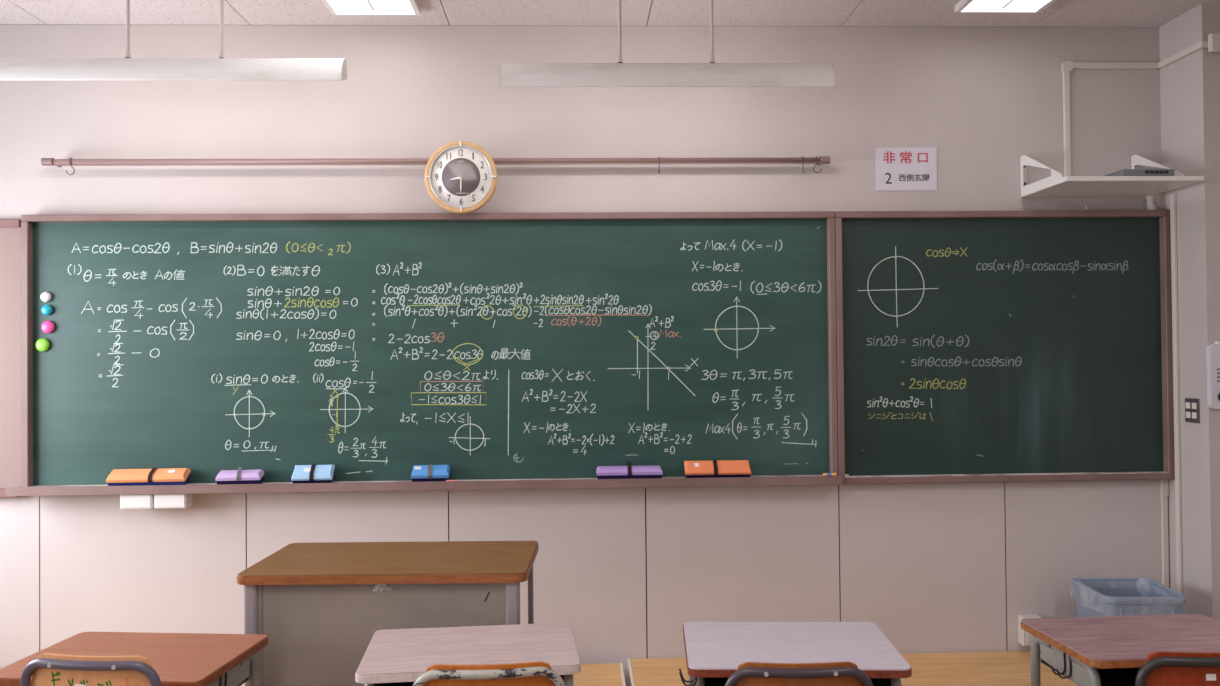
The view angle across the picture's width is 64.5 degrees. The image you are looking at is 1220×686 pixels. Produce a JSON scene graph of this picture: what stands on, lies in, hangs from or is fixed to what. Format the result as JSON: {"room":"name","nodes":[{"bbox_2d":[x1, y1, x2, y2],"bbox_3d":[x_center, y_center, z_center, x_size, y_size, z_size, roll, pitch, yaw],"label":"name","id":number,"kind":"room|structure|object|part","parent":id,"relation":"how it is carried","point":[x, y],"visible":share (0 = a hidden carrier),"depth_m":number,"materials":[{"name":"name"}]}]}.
{"room":"school classroom","nodes":[
{"label":"school classroom","id":0,"kind":"room"},
{"bbox_2d":[0,24,1161,685],"bbox_3d":[-0.358,0.070,4.544,6.900,3.070,0.200,-1,-1,-2],"label":"wall","id":1,"kind":"structure","parent":0,"point":[935,567],"depth_m":4.46,"materials":[{"name":"paint"}]},
{"bbox_2d":[0,219,21,497],"bbox_3d":[-3.115,0.070,4.322,0.934,1.245,0.049,-1,-1,-2],"label":"bulletin board","id":2,"kind":"object","parent":1,"relation":"attached to","point":[10,229],"visible":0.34,"depth_m":4.34,"materials":[{"name":"brown fabric"}]},
{"bbox_3d":[-3.109,0.673,4.314,0.934,0.040,0.049,-1,-1,-2],"label":"trim","id":3,"kind":"part","parent":2,"relation":"part of","materials":[{"name":"red"}]},
{"bbox_3d":[-3.121,-0.534,4.338,0.934,0.035,0.033,-1,-1,-2],"label":"trim","id":4,"kind":"part","parent":2,"relation":"part of","materials":[{"name":"red"}]},
{"bbox_2d":[5,211,841,495],"bbox_3d":[-0.802,0.037,4.353,3.683,1.250,0.149,-1,-1,-2],"label":"blackboard","id":5,"kind":"object","parent":1,"relation":"attached to","point":[502,350],"visible":1,"depth_m":4.39,"materials":[{"name":"green paint"}]},
{"bbox_2d":[35,338,49,351],"bbox_3d":[-2.543,0.009,4.327,0.060,0.060,0.023,-1,-1,-2],"label":"magnet","id":6,"kind":"object","parent":5,"relation":"attached to","point":[42,345],"visible":1,"depth_m":4.32,"materials":[{"name":"green plastic"}]},
{"bbox_2d":[40,292,50,301],"bbox_3d":[-2.530,-0.206,4.330,0.046,0.046,0.023,-1,-1,-2],"label":"magnet","id":7,"kind":"object","parent":5,"relation":"attached to","point":[45,296],"visible":1,"depth_m":4.32,"materials":[{"name":"white plastic"}]},
{"bbox_2d":[41,305,52,314],"bbox_3d":[-2.525,-0.148,4.330,0.048,0.048,0.023,-1,-1,-2],"label":"magnet","id":8,"kind":"object","parent":5,"relation":"attached to","point":[46,309],"visible":1,"depth_m":4.32,"materials":[{"name":"teal plastic"}]},
{"bbox_2d":[41,321,54,332],"bbox_3d":[-2.520,-0.072,4.329,0.057,0.057,0.023,-1,-1,-2],"label":"magnet","id":9,"kind":"object","parent":5,"relation":"attached to","point":[47,326],"visible":1,"depth_m":4.32,"materials":[{"name":"pink plastic"}]},
{"bbox_2d":[120,494,153,508],"bbox_3d":[-2.086,0.697,4.282,0.141,0.068,0.076,-1,-1,-2],"label":"box","id":10,"kind":"object","parent":5,"relation":"attached to","point":[127,501],"visible":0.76,"depth_m":4.25,"materials":[{"name":"white plastic"}]},
{"bbox_2d":[106,468,190,485],"bbox_3d":[-2.043,0.593,4.281,0.335,0.074,0.092,0,-1,-5],"label":"eraser","id":11,"kind":"object","parent":5,"relation":"on","point":[154,476],"visible":1,"depth_m":4.25,"materials":[{"name":"orange fabric"}]},
{"bbox_2d":[154,494,191,508],"bbox_3d":[-1.938,0.696,4.287,0.140,0.068,0.076,-1,-1,-2],"label":"box","id":12,"kind":"object","parent":5,"relation":"attached to","point":[161,501],"visible":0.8,"depth_m":4.25,"materials":[{"name":"white plastic"}]},
{"bbox_3d":[-1.935,0.694,4.251,0.124,0.054,0.004,-1,-1,-2],"label":"plate","id":13,"kind":"part","parent":12,"relation":"part of","materials":[{"name":"white plastic"}]},
{"bbox_2d":[215,467,263,483],"bbox_3d":[-1.646,0.591,4.299,0.190,0.075,0.091,0,-1,-7],"label":"eraser","id":14,"kind":"object","parent":5,"relation":"on","point":[240,476],"visible":1,"depth_m":4.27,"materials":[{"name":"purple fabric"}]},
{"bbox_2d":[291,464,334,482],"bbox_3d":[-1.322,0.583,4.305,0.176,0.081,0.094,0,-1,-6],"label":"eraser","id":15,"kind":"object","parent":5,"relation":"on","point":[314,473],"visible":1,"depth_m":4.28,"materials":[{"name":"blue fabric"}]},
{"bbox_2d":[411,464,449,481],"bbox_3d":[-0.803,0.582,4.325,0.167,0.075,0.092,0,-1,-5],"label":"eraser","id":16,"kind":"object","parent":5,"relation":"on","point":[420,473],"visible":1,"depth_m":4.29,"materials":[{"name":"blue fabric"}]},
{"bbox_2d":[596,461,662,478],"bbox_3d":[0.087,0.574,4.362,0.296,0.078,0.092,-1,-1,-2],"label":"eraser","id":17,"kind":"object","parent":5,"relation":"on","point":[654,471],"visible":1,"depth_m":4.33,"materials":[{"name":"purple fabric"}]},
{"bbox_2d":[684,460,750,477],"bbox_3d":[0.486,0.569,4.368,0.296,0.077,0.091,-1,-1,0],"label":"eraser","id":18,"kind":"object","parent":5,"relation":"on","point":[712,468],"visible":1,"depth_m":4.34,"materials":[{"name":"orange fabric"}]},
{"bbox_2d":[823,473,835,475],"bbox_3d":[0.986,0.591,4.338,0.059,0.015,0.015,-1,-1,-2],"label":"stick","id":19,"kind":"object","parent":5,"relation":"on","point":[824,474],"visible":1,"depth_m":4.33,"materials":[{"name":"orange"}]},
{"bbox_2d":[41,156,829,166],"bbox_3d":[-0.760,-0.821,4.391,3.528,0.035,0.101,-1,-1,-2],"label":"rail","id":20,"kind":"object","parent":1,"relation":"attached to","point":[822,159],"visible":0.77,"depth_m":4.34,"materials":[{"name":"red"}]},
{"bbox_2d":[425,141,497,212],"bbox_3d":[-0.662,-0.738,4.299,0.322,0.322,0.031,-1,-1,-2],"label":"wall clock","id":21,"kind":"object","parent":20,"relation":"hanging from","point":[460,176],"visible":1,"depth_m":4.29,"materials":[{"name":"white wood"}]},
{"bbox_2d":[875,147,936,190],"bbox_3d":[1.384,-0.813,4.514,0.289,0.202,0.004,-1,-1,-2],"label":"notice sheet","id":22,"kind":"object","parent":1,"relation":"attached to","point":[899,168],"visible":1,"depth_m":4.51,"materials":[{"name":"white paper"}]},
{"bbox_2d":[835,210,1174,483],"bbox_3d":[1.824,0.014,4.485,1.570,1.250,0.069,-1,-1,-2],"label":"blackboard","id":23,"kind":"object","parent":1,"relation":"attached to","point":[973,346],"visible":0.99,"depth_m":4.49,"materials":[{"name":"green paint"}]},
{"bbox_2d":[1018,614,1040,645],"bbox_3d":[1.947,1.331,4.477,0.090,0.133,0.057,-1,-1,-2],"label":"outlet box","id":24,"kind":"object","parent":1,"relation":"attached to","point":[1025,638],"visible":0.43,"depth_m":4.46,"materials":[{"name":"beige plastic"}]},
{"bbox_2d":[1020,155,1203,196],"bbox_3d":[2.232,-0.784,4.330,0.600,0.192,0.429,-1,-1,-2],"label":"wall shelf","id":25,"kind":"object","parent":1,"relation":"attached to","point":[1056,185],"visible":0.94,"depth_m":4.30,"materials":[{"name":"white metal"}]},
{"bbox_2d":[1104,169,1174,175],"bbox_3d":[2.255,-0.730,4.044,0.307,0.032,0.136,-1,-1,-2],"label":"switch","id":26,"kind":"object","parent":25,"relation":"on","point":[1124,172],"visible":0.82,"depth_m":4.05,"materials":[{"name":"grey plastic"}]},
{"bbox_2d":[1061,41,1207,176],"bbox_3d":[2.395,-1.019,4.391,0.524,0.616,0.325,-1,-1,-2],"label":"duct","id":27,"kind":"object","parent":1,"relation":"attached to","point":[1067,67],"visible":0.89,"depth_m":4.53,"materials":[{"name":"beige plastic"}]},
{"bbox_2d":[1146,196,1155,209],"bbox_3d":[2.537,-0.653,4.529,0.042,0.069,0.040,-1,-1,-2],"label":"pipe fitting","id":28,"kind":"object","parent":1,"relation":"attached to","point":[1150,199],"visible":0.94,"depth_m":4.52,"materials":[{"name":"beige plastic"}]},
{"bbox_2d":[1160,479,1168,587],"bbox_3d":[2.602,1.106,4.522,0.034,0.943,0.020,-1,-1,-2],"label":"duct","id":29,"kind":"object","parent":1,"relation":"attached to","point":[1164,484],"visible":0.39,"depth_m":4.52,"materials":[{"name":"beige plastic"}]},
{"bbox_2d":[0,0,1219,26],"bbox_3d":[-0.215,-1.578,0.020,6.900,0.100,9.298,-1,-1,-2],"label":"ceiling","id":30,"kind":"structure","parent":0,"point":[798,13],"depth_m":4.31,"materials":[{"name":"grey"}]},
{"bbox_2d":[0,0,347,80],"bbox_3d":[-1.714,-1.232,3.703,1.379,0.476,0.093,-1,-1,-2],"label":"lamp","id":31,"kind":"object","parent":30,"relation":"hanging from","point":[127,68],"visible":1,"depth_m":3.67,"materials":[{"name":"metal"}]},
{"bbox_3d":[-1.852,-1.282,3.710,0.021,0.374,0.021,-1,-1,-2],"label":"hanger rod","id":32,"kind":"part","parent":31,"relation":"part of","materials":[{"name":"beige plastic"}]},
{"bbox_3d":[-1.496,-1.285,3.723,0.021,0.374,0.021,-1,-1,-2],"label":"hanger rod","id":33,"kind":"part","parent":31,"relation":"part of","materials":[{"name":"beige plastic"}]},
{"bbox_3d":[-1.025,-1.052,3.724,0.004,0.105,0.093,-1,-1,-2],"label":"plate","id":34,"kind":"part","parent":31,"relation":"part of","materials":[{"name":"metal"}]},
{"bbox_2d":[322,0,420,14],"bbox_3d":[-0.999,-1.463,3.590,0.384,0.042,1.272,-1,-1,-2],"label":"ceiling lamp","id":35,"kind":"object","parent":30,"relation":"attached to","point":[336,7],"visible":1,"depth_m":4.14,"materials":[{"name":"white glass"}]},
{"bbox_2d":[499,0,834,86],"bbox_3d":[0.220,-1.237,3.770,1.295,0.500,0.093,-1,-1,-2],"label":"lamp","id":36,"kind":"object","parent":30,"relation":"hanging from","point":[619,74],"visible":1,"depth_m":3.73,"materials":[{"name":"metal"}]},
{"bbox_3d":[0.037,-1.290,3.776,0.021,0.390,0.021,-1,-1,-2],"label":"hanger rod","id":37,"kind":"part","parent":36,"relation":"part of","materials":[{"name":"beige plastic"}]},
{"bbox_3d":[0.399,-1.293,3.788,0.021,0.390,0.021,-1,-1,-2],"label":"hanger rod","id":38,"kind":"part","parent":36,"relation":"part of","materials":[{"name":"beige plastic"}]},
{"bbox_2d":[955,0,1055,12],"bbox_3d":[1.731,-1.488,3.633,0.378,0.042,1.272,-1,-1,-2],"label":"ceiling lamp","id":39,"kind":"object","parent":30,"relation":"attached to","point":[964,6],"visible":1,"depth_m":4.19,"materials":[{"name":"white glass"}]},
{"bbox_2d":[1159,4,1219,620],"bbox_3d":[2.984,-0.012,0.758,0.482,3.070,7.600,-1,-1,-2],"label":"pillar","id":40,"kind":"structure","parent":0,"point":[1189,85],"depth_m":4.31,"materials":[{"name":"paint"}]},
{"bbox_2d":[1170,194,1182,593],"bbox_3d":[2.609,0.445,4.444,0.017,2.262,0.024,-1,-1,-2],"label":"duct","id":41,"kind":"object","parent":40,"relation":"attached to","point":[1176,399],"visible":0.81,"depth_m":4.44,"materials":[{"name":"beige plastic"}]},
{"bbox_2d":[1185,398,1199,422],"bbox_3d":[2.614,0.303,4.341,0.011,0.109,0.095,-1,-1,-2],"label":"light switch","id":42,"kind":"object","parent":40,"relation":"attached to","point":[1192,414],"visible":1,"depth_m":4.33,"materials":[{"name":"grey plastic"}]},
{"bbox_2d":[1206,341,1219,408],"bbox_3d":[2.679,0.139,4.216,0.124,0.295,0.043,-1,-1,-2],"label":"remote","id":43,"kind":"object","parent":40,"relation":"attached to","point":[1212,350],"visible":1,"depth_m":4.21,"materials":[{"name":"white plastic"}]},
{"bbox_2d":[1208,33,1219,51],"bbox_3d":[2.737,-1.315,4.230,0.228,0.078,0.028,-1,-1,-2],"label":"junction box","id":44,"kind":"object","parent":40,"relation":"attached to","point":[1213,38],"visible":1,"depth_m":4.21,"materials":[{"name":"beige plastic"}]},
{"bbox_3d":[-0.208,1.601,0.625,6.900,0.100,8.000,-1,-1,-2],"label":"floor","id":45,"kind":"structure","parent":0,"visible":0},
{"bbox_2d":[20,653,161,685],"bbox_3d":[-1.272,1.184,2.592,0.382,0.806,0.454,-1,-1,7],"label":"chair","id":46,"kind":"object","parent":45,"relation":"on","point":[49,669],"visible":1,"depth_m":2.39,"materials":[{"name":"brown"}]},
{"bbox_2d":[0,632,267,685],"bbox_3d":[-1.319,1.229,2.690,0.596,0.720,0.425,-1,-1,5],"label":"student desk","id":47,"kind":"object","parent":45,"relation":"on","point":[179,659],"visible":0.8,"depth_m":2.73,"materials":[{"name":"laminate"}]},
{"bbox_3d":[-1.069,1.222,2.537,0.027,0.666,0.126,-1,-1,5],"label":"leg","id":48,"kind":"part","parent":47,"relation":"part of","materials":[{"name":"grey metal"}]},
{"bbox_3d":[-1.060,0.939,2.661,0.010,0.085,0.295,-1,-1,5],"label":"plate","id":49,"kind":"part","parent":47,"relation":"part of","materials":[{"name":"grey metal"}]},
{"bbox_3d":[-1.046,1.225,2.797,0.027,0.666,0.126,-1,-1,5],"label":"leg","id":50,"kind":"part","parent":47,"relation":"part of","materials":[{"name":"grey metal"}]},
{"bbox_2d":[237,541,538,685],"bbox_3d":[-0.720,1.162,3.303,0.920,0.860,0.540,-1,-1,0],"label":"desk","id":51,"kind":"object","parent":45,"relation":"on","point":[319,607],"visible":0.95,"depth_m":3.07,"materials":[{"name":"brown laminate"}]},
{"bbox_3d":[-1.135,1.167,3.070,0.044,0.810,0.044,-1,-1,0],"label":"leg","id":52,"kind":"part","parent":51,"relation":"part of","materials":[{"name":"silver metal"}]},
{"bbox_3d":[-0.721,1.095,3.072,0.788,0.668,0.024,-1,-1,0],"label":"panel","id":53,"kind":"part","parent":51,"relation":"part of","materials":[{"name":"metal"}]},
{"bbox_3d":[-0.305,1.160,3.067,0.044,0.810,0.044,-1,-1,0],"label":"leg","id":54,"kind":"part","parent":51,"relation":"part of","materials":[{"name":"silver metal"}]},
{"bbox_3d":[-0.289,1.166,3.537,0.020,0.810,0.020,-1,-1,0],"label":"leg","id":55,"kind":"part","parent":51,"relation":"part of","materials":[{"name":"silver metal"}]},
{"bbox_2d":[241,663,625,685],"bbox_3d":[-1.337,1.531,3.957,2.816,0.152,0.735,-1,-1,-2],"label":"platform","id":56,"kind":"object","parent":45,"relation":"on","point":[608,674],"visible":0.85,"depth_m":4.21,"materials":[{"name":"brown wood"}]},
{"bbox_2d":[355,623,580,685],"bbox_3d":[-0.389,1.221,2.738,0.592,0.720,0.418,0,-1,-6],"label":"student desk","id":57,"kind":"object","parent":45,"relation":"on","point":[392,657],"visible":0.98,"depth_m":2.71,"materials":[{"name":"laminate"}]},
{"bbox_2d":[374,675,563,685],"bbox_3d":[-0.392,0.933,2.742,0.504,0.092,0.308,0,-1,-6],"label":"tray","id":58,"kind":"object","parent":57,"relation":"on","point":[562,676],"depth_m":2.77,"materials":[{"name":"grey metal"}]},
{"bbox_3d":[-0.113,1.214,2.641,0.027,0.666,0.126,0,-1,-6],"label":"leg","id":59,"kind":"part","parent":57,"relation":"part of","materials":[{"name":"grey metal"}]},
{"bbox_2d":[413,661,564,685],"bbox_3d":[-0.312,1.191,2.596,0.395,0.774,0.454,0,-1,-4],"label":"chair","id":60,"kind":"object","parent":45,"relation":"on","point":[540,673],"visible":1,"depth_m":2.40,"materials":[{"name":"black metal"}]},
{"bbox_2d":[679,622,911,685],"bbox_3d":[0.498,1.213,2.740,0.608,0.720,0.447,-1,-1,2],"label":"student desk","id":61,"kind":"object","parent":45,"relation":"on","point":[714,651],"visible":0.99,"depth_m":2.71,"materials":[{"name":"purple laminate"}]},
{"bbox_3d":[0.243,1.211,2.610,0.027,0.666,0.126,-1,-1,2],"label":"leg","id":62,"kind":"part","parent":61,"relation":"part of","materials":[{"name":"grey metal"}]},
{"bbox_2d":[704,677,891,685],"bbox_3d":[0.507,0.925,2.744,0.497,0.092,0.337,-1,-1,2],"label":"tray","id":63,"kind":"object","parent":61,"relation":"on","point":[708,681],"depth_m":2.74,"materials":[{"name":"grey metal"}]},
{"bbox_3d":[0.764,1.206,2.588,0.027,0.666,0.126,-1,-1,2],"label":"leg","id":64,"kind":"part","parent":61,"relation":"part of","materials":[{"name":"grey metal"}]},
{"bbox_2d":[725,661,872,685],"bbox_3d":[0.474,1.184,2.584,0.382,0.774,0.454,-1,-1,0],"label":"chair","id":65,"kind":"object","parent":45,"relation":"on","point":[847,673],"visible":1,"depth_m":2.39,"materials":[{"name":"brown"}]},
{"bbox_2d":[627,651,1076,685],"bbox_3d":[1.042,1.510,4.099,1.898,0.152,0.734,-1,-1,-2],"label":"platform","id":66,"kind":"object","parent":45,"relation":"on","point":[998,668],"visible":0.35,"depth_m":4.23,"materials":[{"name":"brown wood"}]},
{"bbox_2d":[1021,614,1219,685],"bbox_3d":[1.566,1.204,2.789,0.597,0.720,0.405,0,-1,-4],"label":"student desk","id":67,"kind":"object","parent":45,"relation":"on","point":[1102,650],"visible":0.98,"depth_m":2.78,"materials":[{"name":"laminate"}]},
{"bbox_3d":[1.296,1.205,2.889,0.027,0.666,0.126,0,-1,-4],"label":"leg","id":68,"kind":"part","parent":67,"relation":"part of","materials":[{"name":"grey metal"}]},
{"bbox_3d":[1.302,0.918,2.763,0.010,0.085,0.275,0,-1,-4],"label":"plate","id":69,"kind":"part","parent":67,"relation":"part of","materials":[{"name":"grey metal"}]},
{"bbox_3d":[1.314,1.201,2.649,0.027,0.666,0.126,0,-1,-4],"label":"leg","id":70,"kind":"part","parent":67,"relation":"part of","materials":[{"name":"grey metal"}]},
{"bbox_2d":[1041,659,1140,685],"bbox_3d":[1.566,0.915,2.793,0.504,0.092,0.295,0,-1,-4],"label":"tray","id":71,"kind":"object","parent":67,"relation":"on","point":[1110,676],"depth_m":2.76,"materials":[{"name":"grey metal"}]},
{"bbox_2d":[1070,577,1186,616],"bbox_3d":[2.237,1.314,4.172,0.362,0.524,0.383,-1,-1,3],"label":"waste bin","id":72,"kind":"object","parent":45,"relation":"on","point":[1095,597],"visible":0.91,"depth_m":4.16,"materials":[{"name":"blue plastic"}]},
{"bbox_2d":[1135,651,1219,685],"bbox_3d":[1.498,1.166,2.586,0.387,0.791,0.454,-1,-1,-1],"label":"chair","id":73,"kind":"object","parent":45,"relation":"on","point":[1160,668],"visible":1,"depth_m":2.39,"materials":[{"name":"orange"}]}
]}

